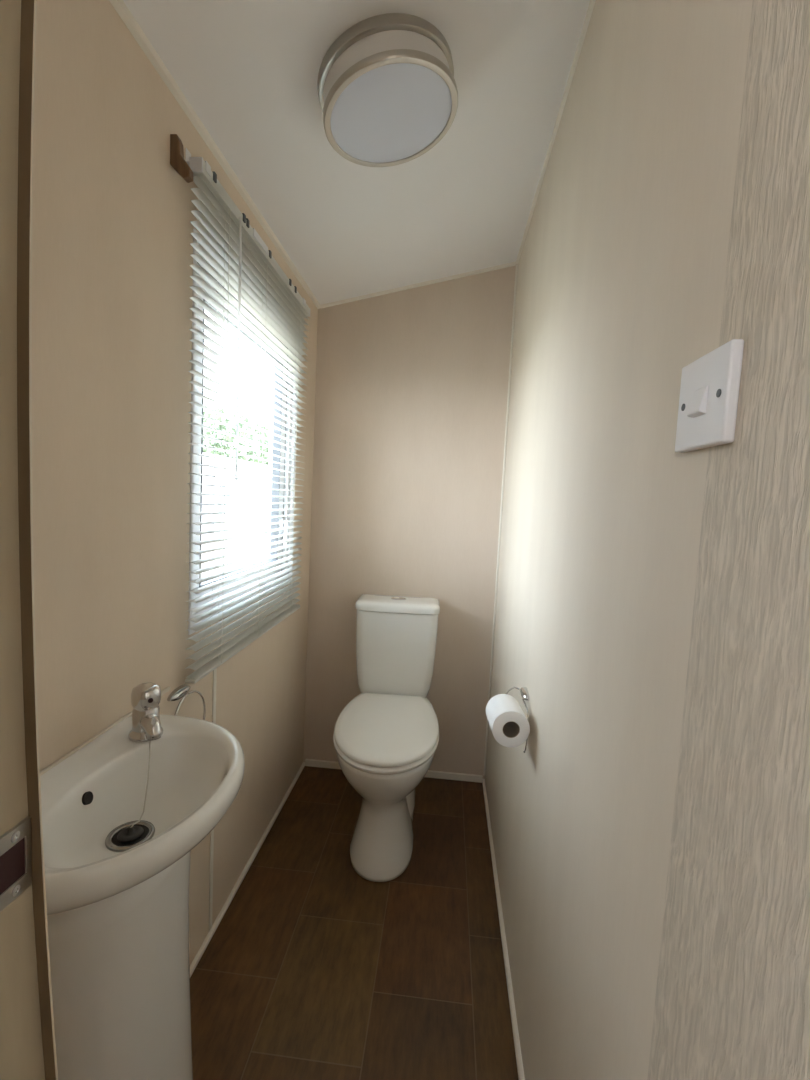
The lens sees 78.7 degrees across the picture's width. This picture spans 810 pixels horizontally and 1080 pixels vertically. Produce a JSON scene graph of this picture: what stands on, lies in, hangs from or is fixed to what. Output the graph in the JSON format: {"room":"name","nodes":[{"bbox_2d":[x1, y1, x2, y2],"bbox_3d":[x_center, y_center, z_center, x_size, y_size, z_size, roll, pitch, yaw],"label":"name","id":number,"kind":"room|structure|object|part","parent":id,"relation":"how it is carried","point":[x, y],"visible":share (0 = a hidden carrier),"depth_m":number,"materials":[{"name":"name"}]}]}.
{"room":"bathroom","nodes":[
{"label":"bathroom","id":0,"kind":"room"},
{"bbox_2d":[32,0,317,966],"bbox_3d":[-0.525,0.088,1.226,0.070,1.993,1.850,3,5,5],"label":"wall","id":1,"kind":"structure","parent":0,"point":[112,250],"depth_m":0.88,"materials":[{"name":"beige paint"}]},
{"bbox_2d":[40,687,170,775],"bbox_3d":[-0.543,0.350,0.729,0.006,0.008,0.700,3,5,5],"label":"trim","id":2,"kind":"structure","parent":1,"relation":"attached to","point":[167,689],"depth_m":0.83,"materials":[{"name":"beige"}]},
{"bbox_2d":[170,134,193,182],"bbox_3d":[-0.445,-0.759,0.983,0.042,0.082,0.018,3,5,5],"label":"wooden bracket","id":3,"kind":"object","parent":1,"relation":"attached to","point":[177,161],"visible":1,"depth_m":0.97,"materials":[{"name":"brown wood"}]},
{"bbox_2d":[167,684,205,719],"bbox_3d":[-0.498,0.400,1.117,0.041,0.134,0.139,3,5,5],"label":"towel ring","id":4,"kind":"object","parent":1,"relation":"attached to","point":[183,691],"visible":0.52,"depth_m":1.10,"materials":[{"name":"silver metal"}]},
{"bbox_2d":[209,668,216,931],"bbox_3d":[-0.514,0.701,1.321,0.004,0.731,0.016,3,5,5],"label":"trim","id":5,"kind":"structure","parent":1,"relation":"attached to","point":[215,670],"depth_m":1.33,"materials":[{"name":"beige"}]},
{"bbox_2d":[109,0,319,308],"bbox_3d":[-0.436,-0.897,1.141,0.013,0.014,1.850,3,5,5],"label":"trim","id":6,"kind":"structure","parent":1,"relation":"attached to","point":[119,6],"depth_m":1.05,"materials":[{"name":"beige wood"}]},
{"bbox_2d":[188,229,298,634],"bbox_3d":[-0.481,-0.259,1.489,0.086,0.903,0.755,3,5,5],"label":"window","id":7,"kind":"structure","parent":1,"relation":"in","point":[194,498],"depth_m":1.51,"materials":[{"name":"white"}]},
{"bbox_2d":[185,148,309,683],"bbox_3d":[-0.423,-0.277,1.457,0.055,1.141,0.804,3,5,5],"label":"blind","id":8,"kind":"object","parent":7,"relation":"attached to","point":[229,247],"visible":0.99,"depth_m":1.29,"materials":[{"name":"white"}]},
{"bbox_3d":[-0.445,-0.232,1.194,0.028,1.080,0.007,3,5,5],"label":"ladder cord","id":9,"kind":"part","parent":8,"relation":"part of","materials":[{"name":"white fabric"}]},
{"bbox_3d":[-0.448,0.287,1.503,0.025,0.008,0.796,3,5,5],"label":"rail","id":10,"kind":"part","parent":8,"relation":"part of","materials":[{"name":"white"}]},
{"bbox_3d":[-0.395,-0.803,1.413,0.026,0.026,0.800,3,5,5],"label":"head rail","id":11,"kind":"part","parent":8,"relation":"part of","materials":[{"name":"white"}]},
{"bbox_3d":[-0.424,-0.250,1.432,0.028,1.080,0.007,3,5,5],"label":"ladder cord","id":12,"kind":"part","parent":8,"relation":"part of","materials":[{"name":"white fabric"}]},
{"bbox_3d":[-0.398,-0.275,1.740,0.028,1.080,0.007,3,5,5],"label":"ladder cord","id":13,"kind":"part","parent":8,"relation":"part of","materials":[{"name":"white fabric"}]},
{"bbox_3d":[-0.442,-0.024,1.808,0.033,0.110,0.033,3,5,5],"label":"handle","id":14,"kind":"part","parent":7,"relation":"part of","materials":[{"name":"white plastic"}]},
{"bbox_2d":[189,762,304,976],"bbox_3d":[-0.531,1.075,1.313,0.012,0.014,1.830,3,5,5],"label":"baseboard","id":15,"kind":"structure","parent":1,"relation":"attached to","point":[210,934],"depth_m":1.52,"materials":[{"name":"beige wood"}]},
{"bbox_2d":[190,766,518,1079],"bbox_3d":[-0.666,1.169,0.547,1.880,0.060,3.530,3,5,5],"label":"floor","id":16,"kind":"structure","parent":0,"point":[314,968],"depth_m":1.30,"materials":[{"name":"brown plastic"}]},
{"bbox_2d":[40,683,244,1079],"bbox_3d":[-0.416,0.698,0.763,0.287,0.866,0.434,3,5,5],"label":"washbasin","id":17,"kind":"object","parent":16,"relation":"on","point":[124,814],"visible":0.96,"depth_m":0.71,"materials":[{"name":"white ceramic"},{"name":"chrome"}]},
{"bbox_3d":[-0.418,0.386,0.795,0.013,0.085,0.124,2,5,-15],"label":"plug chain","id":18,"kind":"part","parent":17,"relation":"part of","materials":[{"name":"silver metal"}]},
{"bbox_3d":[-0.403,0.423,0.741,0.287,0.138,0.434,3,5,5],"label":"bowl","id":19,"kind":"part","parent":17,"relation":"part of","materials":[{"name":"white ceramic"}]},
{"bbox_2d":[128,683,162,741],"bbox_3d":[-0.453,0.298,0.865,0.055,0.089,0.055,-1,6,-36],"label":"tap","id":20,"kind":"object","parent":17,"relation":"on","point":[145,697],"depth_m":0.85,"materials":[{"name":"silver metal"}]},
{"bbox_2d":[333,594,439,881],"bbox_3d":[-0.058,0.658,1.792,0.358,0.811,0.700,3,5,3],"label":"toilet","id":21,"kind":"object","parent":16,"relation":"on","point":[386,738],"visible":1,"depth_m":1.70,"materials":[{"name":"white ceramic"}]},
{"bbox_3d":[-0.062,0.659,1.698,0.358,0.018,0.513,3,5,3],"label":"seat","id":22,"kind":"part","parent":21,"relation":"part of","materials":[{"name":"white plastic"}]},
{"bbox_3d":[-0.060,0.636,1.700,0.354,0.025,0.514,3,5,3],"label":"lid","id":23,"kind":"part","parent":21,"relation":"part of","materials":[{"name":"white plastic"}]},
{"bbox_3d":[-0.027,0.260,2.015,0.338,0.038,0.188,3,5,3],"label":"cistern lid","id":24,"kind":"part","parent":21,"relation":"part of","materials":[{"name":"white ceramic"}]},
{"bbox_2d":[123,0,589,304],"bbox_3d":[-0.036,-0.999,1.068,0.810,0.244,1.910,3,5,5],"label":"ceiling","id":25,"kind":"structure","parent":0,"point":[248,69],"depth_m":1.17,"materials":[{"name":"white paint"}]},
{"bbox_2d":[317,13,457,166],"bbox_3d":[-0.036,-0.928,1.044,0.296,0.138,0.288,3,5,1],"label":"ceiling light","id":26,"kind":"object","parent":25,"relation":"attached to","point":[387,88],"visible":1,"depth_m":0.98,"materials":[{"name":"silver metal"}]},
{"bbox_2d":[330,63,451,162],"bbox_3d":[-0.029,-0.891,1.046,0.260,0.005,0.260,-10,4,6],"label":"diffuser","id":27,"kind":"object","parent":26,"relation":"attached to","point":[380,112],"depth_m":1.02,"materials":[{"name":"white"}]},
{"bbox_2d":[303,264,517,778],"bbox_3d":[0.003,-0.115,2.130,0.950,2.300,0.070,3,5,5],"label":"wall","id":28,"kind":"structure","parent":0,"point":[411,385],"depth_m":2.08,"materials":[{"name":"beige paint"}]},
{"bbox_2d":[305,759,482,782],"bbox_3d":[-0.055,1.019,2.183,0.787,0.030,0.012,3,5,5],"label":"baseboard","id":29,"kind":"structure","parent":28,"relation":"attached to","point":[308,762],"depth_m":2.16,"materials":[{"name":"beige wood"}]},
{"bbox_2d":[320,262,515,307],"bbox_3d":[0.046,-1.037,2.014,0.790,0.191,0.011,3,5,5],"label":"trim","id":30,"kind":"structure","parent":28,"relation":"attached to","point":[497,267],"depth_m":2.01,"materials":[{"name":"beige wood"}]},
{"bbox_2d":[483,265,517,775],"bbox_3d":[0.396,-0.037,2.063,0.008,2.136,0.008,3,5,5],"label":"trim","id":31,"kind":"structure","parent":28,"relation":"attached to","point":[516,271],"depth_m":2.05,"materials":[{"name":"beige"}]},
{"bbox_2d":[485,0,809,1079],"bbox_3d":[0.291,0.044,0.376,0.070,2.300,3.390,3,5,5],"label":"wall","id":32,"kind":"structure","parent":0,"point":[651,828],"depth_m":0.52,"materials":[{"name":"beige paint"}]},
{"bbox_2d":[482,779,524,1079],"bbox_3d":[0.196,1.179,0.473,0.011,0.015,3.390,3,5,5],"label":"baseboard","id":33,"kind":"structure","parent":32,"relation":"attached to","point":[501,921],"depth_m":1.32,"materials":[{"name":"beige wood"}]},
{"bbox_2d":[506,687,528,752],"bbox_3d":[0.269,0.449,1.211,0.072,0.138,0.169,3,5,5],"label":"toilet roll holder","id":34,"kind":"object","parent":32,"relation":"attached to","point":[524,692],"visible":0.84,"depth_m":1.23,"materials":[{"name":"silver metal"}]},
{"bbox_2d":[486,694,529,746],"bbox_3d":[0.241,0.425,1.168,0.086,0.086,0.103,3,5,1],"label":"toilet roll","id":35,"kind":"object","parent":34,"relation":"hanging from","point":[509,725],"visible":1,"depth_m":1.12,"materials":[{"name":"white paper"}]},
{"bbox_2d":[516,0,595,263],"bbox_3d":[0.366,-1.035,1.040,0.009,0.009,1.890,3,5,5],"label":"trim","id":36,"kind":"structure","parent":32,"relation":"attached to","point":[592,2],"depth_m":1.20,"materials":[{"name":"beige wood"}]},
{"bbox_2d":[675,339,743,452],"bbox_3d":[0.262,-0.122,0.436,0.016,0.081,0.086,3,5,5],"label":"light switch","id":37,"kind":"object","parent":32,"relation":"attached to","point":[710,384],"visible":1,"depth_m":0.42,"materials":[{"name":"white plastic"}]},
{"bbox_3d":[-0.921,0.145,0.303,1.300,1.993,0.060,3,5,5],"label":"wall","id":38,"kind":"structure","parent":0,"visible":0},
{"bbox_2d":[0,0,57,1079],"bbox_3d":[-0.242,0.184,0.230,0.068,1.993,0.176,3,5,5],"label":"door","id":39,"kind":"structure","parent":38,"relation":"in","point":[27,1031],"depth_m":0.29,"materials":[{"name":"beige wood"}]},
{"bbox_3d":[-0.236,0.194,0.290,0.006,0.044,0.034,3,5,5],"label":"strike plate","id":40,"kind":"part","parent":39,"relation":"part of","materials":[{"name":"silver metal"}]},
{"label":"outside","id":41,"kind":"structure","parent":0,"visible":0},
{"bbox_2d":[201,547,265,576],"bbox_3d":[-19.445,-0.813,21.764,38.800,0.100,80.000,3,5,5],"label":"ground","id":42,"kind":"structure","parent":41,"point":[233,557],"depth_m":13.01,"materials":[{"name":"white"}]},
{"bbox_2d":[203,402,216,452],"bbox_3d":[-12.019,-4.503,22.831,6.223,7.807,6.111,3,5,5],"label":"tree","id":43,"kind":"object","parent":42,"relation":"on","point":[207,432],"visible":0.02,"depth_m":23.49,"materials":[{"name":"green plant"}]},
{"bbox_2d":[201,452,267,558],"bbox_3d":[-6.398,-1.105,14.062,3.400,3.000,17.400,3,5,5],"label":"caravan","id":44,"kind":"object","parent":42,"relation":"on","point":[206,461],"visible":0.2,"depth_m":14.03,"materials":[{"name":"white"}]},
{"bbox_3d":[-4.884,-1.242,13.567,0.020,0.760,1.160,3,5,5],"label":"pane","id":45,"kind":"part","parent":44,"relation":"part of","materials":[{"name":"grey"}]},
{"bbox_2d":[203,404,269,464],"bbox_3d":[-10.329,-4.777,30.731,5.749,7.224,5.817,3,5,5],"label":"tree","id":46,"kind":"object","parent":42,"relation":"on","point":[216,425],"visible":0.27,"depth_m":29.22,"materials":[{"name":"green plant"}]}
]}

